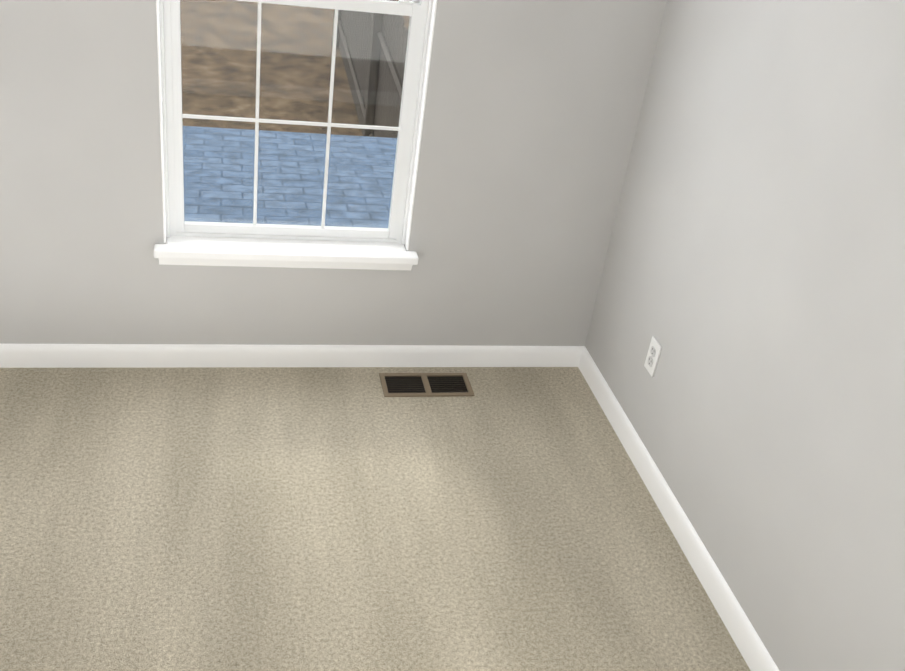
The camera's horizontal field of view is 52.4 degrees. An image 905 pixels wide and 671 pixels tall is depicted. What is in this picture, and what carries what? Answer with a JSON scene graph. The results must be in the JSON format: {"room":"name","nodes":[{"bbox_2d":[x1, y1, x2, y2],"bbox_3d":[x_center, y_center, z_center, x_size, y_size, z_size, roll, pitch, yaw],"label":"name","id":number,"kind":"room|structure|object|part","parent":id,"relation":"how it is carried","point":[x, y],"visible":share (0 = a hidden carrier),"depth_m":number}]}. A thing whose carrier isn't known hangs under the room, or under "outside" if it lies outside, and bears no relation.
{"room":"empty bedroom","nodes":[
{"label":"empty bedroom","id":0,"kind":"room"},
{"bbox_2d":[0,0,666,345],"bbox_3d":[-0.776,-0.972,2.724,2.930,2.440,0.140,0,31,-14],"label":"wall","id":1,"kind":"structure","parent":0,"point":[532,111],"depth_m":3.05},
{"bbox_2d":[154,236,418,264],"bbox_3d":[-0.558,-0.300,3.144,0.874,0.030,0.160,0,31,-14],"label":"window sill","id":2,"kind":"structure","parent":1,"relation":"attached to","point":[229,248],"depth_m":3.10},
{"bbox_2d":[0,344,583,367],"bbox_3d":[-0.912,0.072,3.254,2.930,0.088,0.014,0,31,-14],"label":"baseboard","id":3,"kind":"structure","parent":1,"relation":"attached to","point":[107,355],"depth_m":3.32},
{"bbox_2d":[156,0,436,269],"bbox_3d":[-0.463,-0.976,2.775,0.848,1.664,0.165,0,31,-14],"label":"window","id":4,"kind":"structure","parent":1,"relation":"in","point":[166,60],"depth_m":2.98},
{"bbox_3d":[-0.554,-0.248,3.129,0.848,0.042,0.030,0,31,-14],"label":"window apron","id":5,"kind":"part","parent":4,"relation":"part of"},
{"bbox_3d":[-0.514,-0.691,2.975,0.756,0.800,0.030,0,31,-14],"label":"window sash","id":6,"kind":"part","parent":4,"relation":"part of"},
{"bbox_2d":[399,0,413,3],"bbox_3d":[-0.143,-1.035,2.845,0.044,0.013,0.024,0,31,-14],"label":"lock","id":7,"kind":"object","parent":4,"relation":"attached to","point":[406,1],"depth_m":2.83},
{"bbox_2d":[0,367,750,670],"bbox_3d":[-0.624,0.952,2.046,3.210,0.120,3.330,0,31,-14],"label":"floor","id":8,"kind":"structure","parent":0,"point":[273,519],"depth_m":2.66},
{"bbox_2d":[379,373,473,396],"bbox_3d":[-0.095,0.180,3.363,0.331,0.007,0.145,0,31,-14],"label":"floor vent","id":9,"kind":"object","parent":8,"relation":"in","point":[424,384],"visible":1,"depth_m":3.36},
{"bbox_2d":[585,0,904,670],"bbox_3d":[1.032,-0.130,1.764,0.140,2.440,3.330,0,31,-14],"label":"wall","id":10,"kind":"structure","parent":0,"point":[752,281],"depth_m":2.32},
{"bbox_2d":[644,336,661,376],"bbox_3d":[0.653,0.069,3.004,0.008,0.117,0.072,0,31,-14],"label":"electrical outlet","id":11,"kind":"object","parent":10,"relation":"attached to","point":[652,357],"visible":1,"depth_m":3.00},
{"bbox_2d":[578,346,778,670],"bbox_3d":[0.806,0.873,2.339,0.014,0.088,3.050,0,31,-14],"label":"baseboard","id":12,"kind":"structure","parent":10,"relation":"attached to","point":[754,652],"depth_m":2.78},
{"label":"outside","id":13,"kind":"structure","parent":0,"visible":0},
{"bbox_2d":[180,0,411,135],"bbox_3d":[9.683,-18.038,38.571,100.000,3.720,77.000,0,31,-14],"label":"ground","id":14,"kind":"structure","parent":13,"point":[235,84],"depth_m":12.13},
{"bbox_2d":[332,0,407,137],"bbox_3d":[-0.851,-2.740,9.932,0.184,2.837,7.191,0,31,-14],"label":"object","id":15,"kind":"object","parent":14,"relation":"on","point":[374,42],"depth_m":9.86},
{"bbox_3d":[-0.959,0.096,3.447,3.210,5.840,0.020,0,31,-14],"label":"siding","id":16,"kind":"object","parent":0,"visible":0},
{"bbox_2d":[183,126,396,227],"bbox_3d":[0.233,-0.576,5.057,8.000,0.210,2.880,0,31,-14],"label":"roof","id":17,"kind":"structure","parent":16,"relation":"attached to","point":[296,207],"depth_m":5.25}
]}

